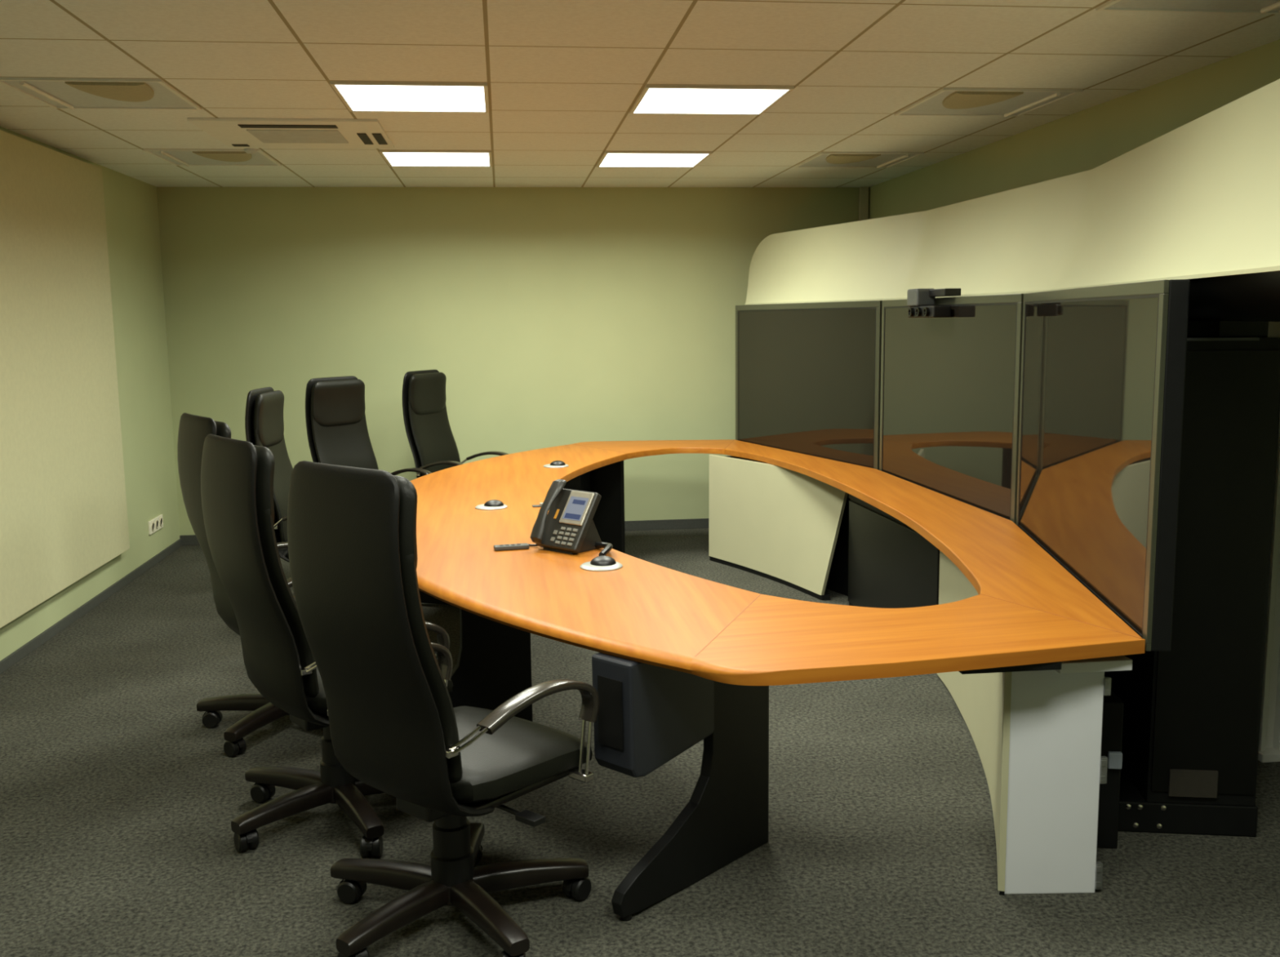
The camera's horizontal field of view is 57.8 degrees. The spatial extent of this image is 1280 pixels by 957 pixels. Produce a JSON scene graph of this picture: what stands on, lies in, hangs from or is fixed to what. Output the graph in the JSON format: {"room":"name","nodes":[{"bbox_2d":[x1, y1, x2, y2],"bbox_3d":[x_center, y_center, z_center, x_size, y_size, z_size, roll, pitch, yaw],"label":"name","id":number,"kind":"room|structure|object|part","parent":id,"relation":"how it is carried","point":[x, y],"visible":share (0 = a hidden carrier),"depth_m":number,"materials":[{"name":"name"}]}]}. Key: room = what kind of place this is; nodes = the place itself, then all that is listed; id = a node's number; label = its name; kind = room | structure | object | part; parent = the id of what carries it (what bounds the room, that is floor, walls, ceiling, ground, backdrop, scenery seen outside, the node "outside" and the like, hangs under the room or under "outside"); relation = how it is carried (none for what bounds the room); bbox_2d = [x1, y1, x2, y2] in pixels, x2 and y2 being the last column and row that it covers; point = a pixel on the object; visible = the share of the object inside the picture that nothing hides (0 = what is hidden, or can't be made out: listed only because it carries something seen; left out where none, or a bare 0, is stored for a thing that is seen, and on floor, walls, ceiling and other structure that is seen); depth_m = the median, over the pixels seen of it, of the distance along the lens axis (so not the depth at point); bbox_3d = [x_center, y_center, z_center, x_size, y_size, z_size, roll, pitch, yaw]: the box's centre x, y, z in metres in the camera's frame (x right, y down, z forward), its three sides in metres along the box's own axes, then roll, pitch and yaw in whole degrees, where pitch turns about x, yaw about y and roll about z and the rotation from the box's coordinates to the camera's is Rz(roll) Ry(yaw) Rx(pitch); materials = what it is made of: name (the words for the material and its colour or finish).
{"room":"video conference room","nodes":[
{"label":"video conference room","id":0,"kind":"room"},
{"bbox_2d":[0,126,180,660],"bbox_3d":[-2.778,-0.020,2.780,0.100,2.573,11.330,-2,8,-7],"label":"wall","id":1,"kind":"structure","parent":0,"point":[131,204],"depth_m":7.62,"materials":[{"name":"green paint"}]},
{"bbox_2d":[0,129,129,627],"bbox_3d":[-2.821,-0.259,3.794,0.060,2.300,6.600,-2,8,-7],"label":"wall panel","id":2,"kind":"object","parent":1,"relation":"attached to","point":[64,510],"visible":1,"depth_m":6.05,"materials":[{"name":"fabric"}]},
{"bbox_2d":[0,538,182,673],"bbox_3d":[-2.705,1.228,2.952,0.014,0.052,11.316,-2,8,-7],"label":"baseboard","id":3,"kind":"structure","parent":1,"relation":"attached to","point":[8,661],"depth_m":6.47,"materials":[{"name":"paint"}]},
{"bbox_2d":[147,514,163,534],"bbox_3d":[-3.299,0.312,7.880,0.019,0.094,0.337,-2,8,-7],"label":"wall socket","id":4,"kind":"object","parent":1,"relation":"attached to","point":[156,523],"visible":1,"depth_m":7.87,"materials":[{"name":"plastic"}]},
{"bbox_2d":[156,186,858,535],"bbox_3d":[-0.830,-0.862,8.707,5.378,2.573,0.100,-2,8,-7],"label":"wall","id":5,"kind":"structure","parent":0,"point":[550,317],"depth_m":8.56,"materials":[{"name":"green paint"}]},
{"bbox_2d":[179,518,708,545],"bbox_3d":[-0.808,0.383,8.821,5.178,0.075,0.014,-2,8,-7],"label":"baseboard","id":6,"kind":"structure","parent":5,"relation":"attached to","point":[187,540],"depth_m":8.92,"materials":[{"name":"paint"}]},
{"bbox_2d":[858,186,868,220],"bbox_3d":[1.704,-0.922,8.921,0.066,2.573,0.031,-2,8,-7],"label":"trim","id":7,"kind":"structure","parent":5,"relation":"attached to","point":[863,191],"depth_m":8.75,"materials":[{"name":"beige paint"}]},
{"bbox_2d":[0,528,1279,956],"bbox_3d":[-0.141,1.230,3.266,5.378,0.100,11.530,-2,8,-7],"label":"floor","id":8,"kind":"structure","parent":0,"point":[118,804],"depth_m":3.62,"materials":[{"name":"carpet"}]},
{"bbox_2d":[177,412,293,756],"bbox_3d":[-1.391,0.366,4.605,0.727,1.275,0.730,-7,10,-36],"label":"office chair","id":9,"kind":"object","parent":8,"relation":"on","point":[193,429],"visible":0.25,"depth_m":4.41,"materials":[{"name":"leather"}]},
{"bbox_2d":[202,711,222,717],"bbox_3d":[-1.729,0.949,4.685,0.074,0.035,0.016,-1,8,-2],"label":"hood","id":10,"kind":"object","parent":9,"relation":"attached to","point":[207,713],"depth_m":4.66,"materials":[{"name":"black plastic"}]},
{"bbox_3d":[-1.610,0.904,4.676,0.337,0.066,0.070,-1,8,1],"label":"leg","id":11,"kind":"part","parent":9,"relation":"part of","materials":[{"name":"black plastic"}]},
{"bbox_2d":[236,738,243,747],"bbox_3d":[-1.527,0.990,4.370,0.074,0.035,0.016,4,9,31],"label":"hood","id":12,"kind":"object","parent":9,"relation":"attached to","point":[239,741],"depth_m":4.35,"materials":[{"name":"black plastic"}]},
{"bbox_3d":[-1.474,0.929,4.481,0.070,0.066,0.337,2,8,19],"label":"leg","id":13,"kind":"part","parent":9,"relation":"part of","materials":[{"name":"black plastic"}]},
{"bbox_3d":[-1.536,0.344,4.866,0.384,0.139,0.054,-7,10,-38],"label":"armrest","id":14,"kind":"part","parent":9,"relation":"part of","materials":[{"name":"metal"}]},
{"bbox_3d":[-1.189,0.403,4.406,0.384,0.139,0.054,-6,10,-35],"label":"armrest","id":15,"kind":"part","parent":9,"relation":"part of","materials":[{"name":"metal"}]},
{"bbox_2d":[244,386,293,561],"bbox_3d":[-1.682,0.162,6.108,0.720,1.275,0.713,-1,8,-1],"label":"office chair","id":16,"kind":"object","parent":8,"relation":"on","point":[264,414],"visible":0.22,"depth_m":5.97,"materials":[{"name":"leather"}]},
{"bbox_2d":[253,429,293,542],"bbox_3d":[-1.896,0.010,6.100,0.160,0.613,0.462,-1,8,-1],"label":"backrest cushion","id":17,"kind":"object","parent":16,"relation":"on","point":[273,439],"depth_m":6.02,"materials":[{"name":"black leather"}]},
{"bbox_3d":[-1.822,0.221,5.851,0.092,0.065,0.015,4,9,33],"label":"chrome rod","id":18,"kind":"part","parent":16,"relation":"part of","materials":[{"name":"silver metal"}]},
{"bbox_3d":[-1.604,0.210,5.839,0.384,0.139,0.054,-1,8,1],"label":"armrest","id":19,"kind":"part","parent":16,"relation":"part of","materials":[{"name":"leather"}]},
{"bbox_2d":[200,433,453,857],"bbox_3d":[-0.991,0.483,3.720,0.722,1.275,0.724,-7,10,-38],"label":"office chair","id":20,"kind":"object","parent":8,"relation":"on","point":[237,476],"visible":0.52,"depth_m":3.50,"materials":[{"name":"leather"}]},
{"bbox_2d":[245,831,253,843],"bbox_3d":[-1.217,1.095,3.583,0.016,0.035,0.074,-6,10,-36],"label":"hood","id":21,"kind":"object","parent":20,"relation":"attached to","point":[249,834],"depth_m":3.56,"materials":[{"name":"black plastic"}]},
{"bbox_2d":[253,782,273,792],"bbox_3d":[-1.285,1.045,3.950,0.074,0.035,0.016,2,8,20],"label":"hood","id":22,"kind":"object","parent":20,"relation":"attached to","point":[258,787],"depth_m":3.93,"materials":[{"name":"black plastic"}]},
{"bbox_3d":[-1.123,1.038,3.665,0.070,0.066,0.337,6,10,41],"label":"leg","id":23,"kind":"part","parent":20,"relation":"part of","materials":[{"name":"black plastic"}]},
{"bbox_3d":[-1.176,1.006,3.896,0.337,0.066,0.070,3,9,23],"label":"leg","id":24,"kind":"part","parent":20,"relation":"part of","materials":[{"name":"black plastic"}]},
{"bbox_2d":[257,508,319,697],"bbox_3d":[-1.171,0.349,3.584,0.160,0.613,0.462,-7,10,-38],"label":"backrest cushion","id":25,"kind":"object","parent":20,"relation":"on","point":[285,655],"depth_m":3.44,"materials":[{"name":"black leather"}]},
{"bbox_3d":[-0.959,0.542,3.455,0.092,0.065,0.015,-1,8,-5],"label":"chrome rod","id":26,"kind":"part","parent":20,"relation":"part of","materials":[{"name":"silver metal"}]},
{"bbox_3d":[-0.944,0.544,3.436,0.092,0.065,0.015,-1,8,-5],"label":"chrome rod","id":27,"kind":"part","parent":20,"relation":"part of","materials":[{"name":"silver metal"}]},
{"bbox_3d":[-0.885,1.038,3.643,0.070,0.066,0.337,-5,9,-30],"label":"leg","id":28,"kind":"part","parent":20,"relation":"part of","materials":[{"name":"black plastic"}]},
{"bbox_3d":[-0.791,1.006,3.861,0.337,0.066,0.070,-2,8,-13],"label":"leg","id":29,"kind":"part","parent":20,"relation":"part of","materials":[{"name":"black plastic"}]},
{"bbox_2d":[366,838,373,850],"bbox_3d":[-0.817,1.098,3.525,0.016,0.035,0.074,-1,8,-3],"label":"hood","id":30,"kind":"object","parent":20,"relation":"attached to","point":[369,841],"depth_m":3.50,"materials":[{"name":"black plastic"}]},
{"bbox_3d":[-0.924,0.657,3.824,0.469,0.106,0.532,-7,10,-38],"label":"seat","id":31,"kind":"part","parent":20,"relation":"part of","materials":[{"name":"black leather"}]},
{"bbox_3d":[-0.765,0.514,3.559,0.384,0.139,0.054,-7,10,-37],"label":"armrest","id":32,"kind":"part","parent":20,"relation":"part of","materials":[{"name":"metal"}]},
{"bbox_2d":[305,375,431,475],"bbox_3d":[-1.665,0.024,7.105,0.744,1.275,0.715,4,9,33],"label":"office chair","id":33,"kind":"object","parent":8,"relation":"on","point":[337,432],"visible":0.28,"depth_m":7.18,"materials":[{"name":"leather"}]},
{"bbox_2d":[311,411,378,469],"bbox_3d":[-1.838,-0.146,7.223,0.160,0.613,0.462,4,9,33],"label":"backrest cushion","id":34,"kind":"object","parent":33,"relation":"on","point":[337,437],"depth_m":7.20,"materials":[{"name":"black leather"}]},
{"bbox_3d":[-1.438,0.002,7.330,0.384,0.139,0.054,4,9,32],"label":"armrest","id":35,"kind":"part","parent":33,"relation":"part of","materials":[{"name":"leather"}]},
{"bbox_2d":[287,460,599,956],"bbox_3d":[-0.523,0.570,3.054,0.742,1.275,0.712,6,10,40],"label":"office chair","id":36,"kind":"object","parent":8,"relation":"on","point":[395,726],"visible":1,"depth_m":2.87,"materials":[{"name":"black leather"}]},
{"bbox_2d":[339,879,364,890],"bbox_3d":[-0.811,1.134,3.262,0.074,0.035,0.016,2,8,16],"label":"hood","id":37,"kind":"object","parent":36,"relation":"attached to","point":[347,884],"depth_m":3.24,"materials":[{"name":"black plastic"}]},
{"bbox_2d":[354,951,362,956],"bbox_3d":[-0.717,1.183,2.900,0.016,0.035,0.074,-7,10,-40],"label":"hood","id":38,"kind":"object","parent":36,"relation":"attached to","point":[357,953],"depth_m":2.88,"materials":[{"name":"black plastic"}]},
{"bbox_3d":[-0.699,1.094,3.216,0.337,0.066,0.070,2,8,19],"label":"leg","id":39,"kind":"part","parent":36,"relation":"part of","materials":[{"name":"black plastic"}]},
{"bbox_3d":[-0.630,1.125,2.989,0.070,0.066,0.337,5,10,37],"label":"leg","id":40,"kind":"part","parent":36,"relation":"part of","materials":[{"name":"black plastic"}]},
{"bbox_2d":[400,553,462,783],"bbox_3d":[-0.659,0.439,2.886,0.462,0.613,0.160,6,10,40],"label":"backrest cushion","id":41,"kind":"object","parent":36,"relation":"on","point":[429,735],"depth_m":2.77,"materials":[{"name":"black leather"}]},
{"bbox_3d":[-0.693,0.548,3.310,0.054,0.139,0.384,6,10,39],"label":"armrest","id":42,"kind":"part","parent":36,"relation":"part of","materials":[{"name":"metal"}]},
{"bbox_3d":[-0.421,0.626,2.800,0.092,0.065,0.015,-3,8,-16],"label":"chrome rod","id":43,"kind":"part","parent":36,"relation":"part of","materials":[{"name":"silver metal"}]},
{"bbox_3d":[-0.403,0.627,2.784,0.092,0.065,0.015,-3,8,-16],"label":"chrome rod","id":44,"kind":"part","parent":36,"relation":"part of","materials":[{"name":"silver metal"}]},
{"bbox_3d":[-0.502,1.073,3.351,0.070,0.066,0.337,-1,8,1],"label":"leg","id":45,"kind":"part","parent":36,"relation":"part of","materials":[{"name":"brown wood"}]},
{"bbox_3d":[-0.391,1.123,2.983,0.070,0.066,0.337,-6,10,-34],"label":"leg","id":46,"kind":"part","parent":36,"relation":"part of","materials":[{"name":"black plastic"}]},
{"bbox_3d":[-0.349,0.858,3.023,0.245,0.025,0.042,6,10,40],"label":"tilt lever","id":47,"kind":"part","parent":36,"relation":"part of","materials":[{"name":"black plastic"}]},
{"bbox_3d":[-0.453,0.742,3.168,0.532,0.106,0.469,6,10,40],"label":"seat","id":48,"kind":"part","parent":36,"relation":"part of","materials":[{"name":"black leather"}]},
{"bbox_3d":[-0.312,1.091,3.207,0.337,0.066,0.070,-3,8,-17],"label":"leg","id":49,"kind":"part","parent":36,"relation":"part of","materials":[{"name":"black plastic"}]},
{"bbox_3d":[-0.252,0.594,2.939,0.054,0.139,0.384,6,10,41],"label":"armrest","id":50,"kind":"part","parent":36,"relation":"part of","materials":[{"name":"metal"}]},
{"bbox_2d":[565,879,574,891],"bbox_3d":[-0.178,1.127,3.260,0.016,0.035,0.074,6,10,39],"label":"hood","id":51,"kind":"object","parent":36,"relation":"attached to","point":[570,883],"depth_m":3.24,"materials":[{"name":"black plastic"}]},
{"bbox_3d":[-0.154,0.707,3.084,0.010,0.156,0.032,6,10,40],"label":"chrome rod","id":52,"kind":"part","parent":36,"relation":"part of","materials":[{"name":"silver metal"}]},
{"bbox_3d":[-0.135,0.709,3.068,0.010,0.155,0.032,6,10,40],"label":"chrome rod","id":53,"kind":"part","parent":36,"relation":"part of","materials":[{"name":"silver metal"}]},
{"bbox_2d":[402,368,507,478],"bbox_3d":[-1.207,-0.104,7.991,0.730,1.275,0.715,3,9,24],"label":"office chair","id":54,"kind":"object","parent":8,"relation":"on","point":[432,442],"visible":0.33,"depth_m":7.97,"materials":[{"name":"leather"}]},
{"bbox_2d":[408,400,460,475],"bbox_3d":[-1.433,-0.263,8.040,0.160,0.613,0.462,3,9,24],"label":"backrest cushion","id":55,"kind":"object","parent":54,"relation":"on","point":[431,439],"depth_m":7.99,"materials":[{"name":"black leather"}]},
{"bbox_3d":[-1.289,-0.049,7.685,0.384,0.139,0.054,3,9,25],"label":"armrest","id":56,"kind":"part","parent":54,"relation":"part of","materials":[{"name":"leather"}]},
{"bbox_3d":[-1.051,-0.124,8.207,0.384,0.139,0.054,3,9,23],"label":"armrest","id":57,"kind":"part","parent":54,"relation":"part of","materials":[{"name":"leather"}]},
{"bbox_2d":[410,439,1145,920],"bbox_3d":[0.093,0.473,5.619,2.774,0.750,5.492,-2,8,-7],"label":"conference table","id":58,"kind":"object","parent":8,"relation":"on","point":[682,660],"visible":0.88,"depth_m":3.46,"materials":[{"name":"brown wood"}]},
{"bbox_3d":[-1.000,0.373,6.579,0.670,0.712,0.036,1,8,9],"label":"leg","id":59,"kind":"part","parent":58,"relation":"part of","materials":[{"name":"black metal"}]},
{"bbox_3d":[-0.744,0.665,4.441,0.670,0.712,0.036,-4,9,-22],"label":"leg","id":60,"kind":"part","parent":58,"relation":"part of","materials":[{"name":"black metal"}]},
{"bbox_2d":[475,499,507,510],"bbox_3d":[-0.691,0.118,5.391,0.150,0.036,0.150,-2,8,-7],"label":"outlet","id":61,"kind":"object","parent":58,"relation":"on","point":[492,504],"visible":1,"depth_m":5.36,"materials":[{"name":"silver metal"}]},
{"bbox_2d":[493,542,528,551],"bbox_3d":[-0.489,0.259,4.407,0.132,0.018,0.044,-3,8,-15],"label":"remote control","id":62,"kind":"object","parent":58,"relation":"on","point":[522,545],"visible":1,"depth_m":4.39,"materials":[{"name":"grey plastic"}]},
{"bbox_2d":[532,502,542,506],"bbox_3d":[-0.459,0.122,5.409,0.085,0.016,0.040,-2,8,-12],"label":"clip","id":63,"kind":"object","parent":58,"relation":"on","point":[540,504],"visible":0.41,"depth_m":5.39,"materials":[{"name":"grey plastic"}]},
{"bbox_3d":[-0.459,0.127,5.410,0.085,0.006,0.040,-2,8,-12],"label":"plate","id":64,"kind":"part","parent":63,"relation":"part of","materials":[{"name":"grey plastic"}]},
{"bbox_2d":[543,460,568,467],"bbox_3d":[-0.498,-0.089,6.870,0.150,0.036,0.150,3,9,27],"label":"outlet","id":65,"kind":"object","parent":58,"relation":"on","point":[556,464],"visible":1,"depth_m":6.83,"materials":[{"name":"silver metal"}]},
{"bbox_2d":[520,479,613,555],"bbox_3d":[-0.245,0.144,4.348,0.473,0.257,0.212,6,10,41],"label":"desk phone","id":66,"kind":"object","parent":58,"relation":"on","point":[568,526],"visible":0.98,"depth_m":4.35,"materials":[{"name":"black plastic"}]},
{"bbox_3d":[-0.410,0.254,4.446,0.118,0.015,0.014,3,9,24],"label":"cord","id":67,"kind":"part","parent":66,"relation":"part of","materials":[{"name":"black plastic"}]},
{"bbox_2d":[579,555,622,571],"bbox_3d":[-0.136,0.293,4.074,0.150,0.036,0.150,4,9,31],"label":"outlet","id":68,"kind":"object","parent":58,"relation":"on","point":[600,563],"visible":1,"depth_m":4.05,"materials":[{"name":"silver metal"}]},
{"bbox_3d":[-0.389,0.186,7.878,0.669,0.712,0.036,5,9,34],"label":"leg","id":69,"kind":"part","parent":58,"relation":"part of","materials":[{"name":"black metal"}]},
{"bbox_3d":[0.157,0.809,3.317,0.036,0.712,0.670,6,11,42],"label":"leg","id":70,"kind":"part","parent":58,"relation":"part of","materials":[{"name":"black metal"}]},
{"bbox_3d":[0.965,0.487,3.053,0.270,0.022,0.070,-2,8,-7],"label":"support rail","id":71,"kind":"part","parent":58,"relation":"part of","materials":[{"name":"black metal"}]},
{"bbox_2d":[708,454,850,599],"bbox_3d":[0.937,0.264,7.216,0.390,0.708,1.478,-5,9,-26],"label":"panel","id":72,"kind":"object","parent":8,"relation":"on","point":[788,527],"visible":0.89,"depth_m":7.08,"materials":[{"name":"beige laminate"}]},
{"bbox_2d":[735,300,882,470],"bbox_3d":[1.084,-0.269,7.454,0.149,1.695,1.825,-4,8,-21],"label":"display screen","id":73,"kind":"object","parent":8,"relation":"on","point":[808,375],"visible":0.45,"depth_m":7.23,"materials":[{"name":"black glass"}]},
{"bbox_2d":[848,493,939,608],"bbox_3d":[1.306,0.452,5.848,0.117,0.700,1.283,-2,8,-8],"label":"panel","id":74,"kind":"object","parent":8,"relation":"on","point":[891,565],"visible":0.48,"depth_m":5.86,"materials":[{"name":"black metal"}]},
{"bbox_3d":[1.251,0.153,5.806,0.013,0.075,1.251,-2,8,-8],"label":"shelf rail","id":75,"kind":"part","parent":74,"relation":"part of","materials":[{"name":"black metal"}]},
{"bbox_2d":[879,293,1023,524],"bbox_3d":[1.540,-0.037,5.731,0.149,1.695,1.713,-2,8,-7],"label":"display screen","id":76,"kind":"object","parent":8,"relation":"on","point":[950,387],"visible":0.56,"depth_m":5.46,"materials":[{"name":"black glass"}]},
{"bbox_2d":[906,288,960,317],"bbox_3d":[1.412,-0.849,5.608,0.146,0.140,0.350,-2,8,-7],"label":"video camera","id":77,"kind":"object","parent":76,"relation":"attached to","point":[921,301],"visible":1,"depth_m":5.60,"materials":[{"name":"black plastic"}]},
{"bbox_3d":[1.447,-0.894,5.586,0.080,0.035,0.310,-2,8,-7],"label":"mount arm","id":78,"kind":"part","parent":77,"relation":"part of","materials":[{"name":"black plastic"}]},
{"bbox_2d":[745,78,1279,321],"bbox_3d":[1.415,-0.260,5.557,0.832,2.187,6.370,-1,8,-5],"label":"header","id":79,"kind":"object","parent":8,"relation":"on","point":[1198,202],"visible":0.65,"depth_m":4.31,"materials":[{"name":"beige paint"}]},
{"bbox_3d":[1.391,-0.803,5.486,0.800,0.114,6.373,-2,8,-7],"label":"under panel","id":80,"kind":"part","parent":79,"relation":"part of","materials":[{"name":"beige paint"}]},
{"bbox_2d":[937,550,1132,895],"bbox_3d":[1.203,0.682,4.161,0.332,0.708,2.052,0,8,2],"label":"table leg","id":81,"kind":"object","parent":8,"relation":"on","point":[1036,735],"visible":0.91,"depth_m":3.22,"materials":[{"name":"beige laminate"}]},
{"bbox_3d":[1.209,0.673,4.181,0.088,0.696,2.018,1,8,10],"label":"panel","id":82,"kind":"part","parent":81,"relation":"part of","materials":[{"name":"beige laminate"}]},
{"bbox_3d":[1.139,0.839,3.220,0.269,0.656,0.019,-1,8,0],"label":"panel","id":83,"kind":"part","parent":81,"relation":"part of","materials":[{"name":"grey laminate"}]},
{"bbox_3d":[1.217,0.497,3.181,0.205,0.029,0.135,-2,8,-7],"label":"bracket plate","id":84,"kind":"part","parent":81,"relation":"part of","materials":[{"name":"white metal"}]},
{"bbox_2d":[1016,279,1190,651],"bbox_3d":[1.539,0.207,3.961,0.149,1.695,1.802,0,8,7],"label":"display screen","id":85,"kind":"object","parent":8,"relation":"on","point":[1103,367],"visible":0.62,"depth_m":3.47,"materials":[{"name":"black glass"}]},
{"bbox_2d":[1096,689,1124,848],"bbox_3d":[1.402,0.889,3.550,0.105,0.460,0.148,0,8,7],"label":"box","id":86,"kind":"object","parent":8,"relation":"on","point":[1113,705],"visible":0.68,"depth_m":3.49,"materials":[{"name":"black metal"}]},
{"bbox_2d":[1104,320,1279,836],"bbox_3d":[1.730,0.265,3.799,0.415,1.620,0.636,0,8,7],"label":"equipment rack","id":87,"kind":"object","parent":8,"relation":"on","point":[1192,711],"visible":0.73,"depth_m":3.51,"materials":[{"name":"black metal"}]},
{"bbox_3d":[1.706,0.940,3.577,0.140,0.085,0.008,0,8,7],"label":"latch plate","id":88,"kind":"part","parent":87,"relation":"part of","materials":[{"name":"grey metal"}]},
{"bbox_3d":[1.728,0.298,3.492,0.300,1.360,0.008,0,8,7],"label":"door","id":89,"kind":"part","parent":87,"relation":"part of","materials":[{"name":"black metal"}]},
{"bbox_3d":[1.698,-0.409,3.405,0.215,0.008,0.032,0,8,7],"label":"trim","id":90,"kind":"part","parent":87,"relation":"part of","materials":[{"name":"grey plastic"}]},
{"bbox_2d":[1257,321,1279,762],"bbox_3d":[2.276,0.218,4.169,0.110,1.600,0.190,-2,8,-7],"label":"upright","id":91,"kind":"object","parent":8,"relation":"on","point":[1269,729],"visible":0.35,"depth_m":4.17,"materials":[{"name":"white metal"}]},
{"bbox_3d":[2.285,0.995,4.277,0.110,0.030,0.190,-2,8,-7],"label":"foot plate","id":92,"kind":"part","parent":91,"relation":"part of","materials":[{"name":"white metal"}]},
{"bbox_2d":[0,0,1279,187],"bbox_3d":[-0.173,-1.417,2.901,5.378,0.100,11.530,-2,8,-7],"label":"ceiling","id":93,"kind":"structure","parent":0,"point":[564,78],"depth_m":4.50,"materials":[{"name":"tile"}]},
{"bbox_2d":[0,77,201,110],"bbox_3d":[-2.242,-1.601,4.859,0.628,0.021,0.628,-2,8,-7],"label":"recessed light","id":94,"kind":"object","parent":93,"relation":"in","point":[54,92],"visible":1,"depth_m":4.80,"materials":[{"name":"plastic"}]},
{"bbox_2d":[65,81,154,102],"bbox_3d":[-2.143,-1.592,4.791,0.300,0.016,0.400,-2,8,-7],"label":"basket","id":95,"kind":"object","parent":94,"relation":"on","point":[131,91],"depth_m":4.71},
{"bbox_2d":[142,148,281,166],"bbox_3d":[-2.468,-1.859,6.748,0.628,0.021,0.628,-2,8,-7],"label":"recessed light","id":96,"kind":"object","parent":93,"relation":"in","point":[175,157],"visible":0.98,"depth_m":6.69,"materials":[{"name":"plastic"}]},
{"bbox_2d":[192,151,251,161],"bbox_3d":[-2.369,-1.850,6.680,0.300,0.016,0.400,-2,8,-7],"label":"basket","id":97,"kind":"object","parent":96,"relation":"on","point":[227,156],"depth_m":6.58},
{"bbox_2d":[186,117,394,148],"bbox_3d":[-1.744,-1.756,5.934,0.880,0.020,0.880,-2,8,-7],"label":"air conditioner","id":98,"kind":"object","parent":93,"relation":"attached to","point":[300,133],"visible":1,"depth_m":5.81,"materials":[{"name":"plastic"}]},
{"bbox_2d":[246,128,348,143],"bbox_3d":[-1.744,-1.751,5.941,0.440,0.006,0.412,-2,8,-7],"label":"grille","id":99,"kind":"object","parent":98,"relation":"attached to","point":[262,135],"depth_m":5.90,"materials":[{"name":"beige plastic"}]},
{"bbox_2d":[329,80,488,112],"bbox_3d":[-0.971,-1.642,5.006,0.628,0.012,0.628,-2,8,-7],"label":"recessed light","id":100,"kind":"object","parent":93,"relation":"in","point":[357,95],"visible":1,"depth_m":4.95,"materials":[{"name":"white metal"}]},
{"bbox_2d":[379,150,492,166],"bbox_3d":[-1.197,-1.900,6.895,0.628,0.012,0.628,-2,8,-7],"label":"recessed light","id":101,"kind":"object","parent":93,"relation":"in","point":[393,157],"visible":1,"depth_m":6.84,"materials":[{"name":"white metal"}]},
{"bbox_2d":[596,151,712,167],"bbox_3d":[0.074,-1.936,7.042,0.628,0.012,0.628,-2,8,-7],"label":"recessed light","id":102,"kind":"object","parent":93,"relation":"in","point":[609,158],"visible":1,"depth_m":6.99,"materials":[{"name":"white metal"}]},
{"bbox_2d":[629,84,794,115],"bbox_3d":[0.300,-1.678,5.153,0.628,0.012,0.628,-2,8,-7],"label":"recessed light","id":103,"kind":"object","parent":93,"relation":"in","point":[654,99],"visible":1,"depth_m":5.10,"materials":[{"name":"white plastic"}]},
{"bbox_2d":[795,151,924,168],"bbox_3d":[1.345,-1.967,7.190,0.628,0.021,0.628,-2,8,-7],"label":"recessed light","id":104,"kind":"object","parent":93,"relation":"in","point":[822,159],"visible":1,"depth_m":7.12,"materials":[{"name":"plastic"}]},
{"bbox_2d":[826,154,880,164],"bbox_3d":[1.265,-1.952,7.101,0.300,0.016,0.400,-2,8,-7],"label":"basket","id":105,"kind":"object","parent":104,"relation":"on","point":[830,158],"depth_m":7.01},
{"bbox_2d":[894,87,1083,117],"bbox_3d":[1.571,-1.709,5.301,0.628,0.021,0.628,-2,8,-7],"label":"recessed light","id":106,"kind":"object","parent":93,"relation":"in","point":[984,102],"visible":1,"depth_m":5.24,"materials":[{"name":"plastic"}]},
{"bbox_2d":[942,90,1023,109],"bbox_3d":[1.491,-1.694,5.212,0.300,0.016,0.400,-2,8,-7],"label":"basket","id":107,"kind":"object","parent":106,"relation":"on","point":[953,100],"depth_m":5.12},
{"bbox_2d":[1096,0,1279,14],"bbox_3d":[1.797,-1.451,3.411,0.628,0.021,0.628,-2,8,-7],"label":"recessed light","id":108,"kind":"object","parent":93,"relation":"in","point":[1233,6],"visible":1,"depth_m":3.66,"materials":[{"name":"plastic"}]},
{"bbox_2d":[868,39,1279,219],"bbox_3d":[2.463,-0.168,3.387,0.100,2.573,11.330,-2,8,-7],"label":"wall","id":109,"kind":"structure","parent":0,"point":[1086,140],"depth_m":5.58,"materials":[{"name":"green paint"}]}
]}

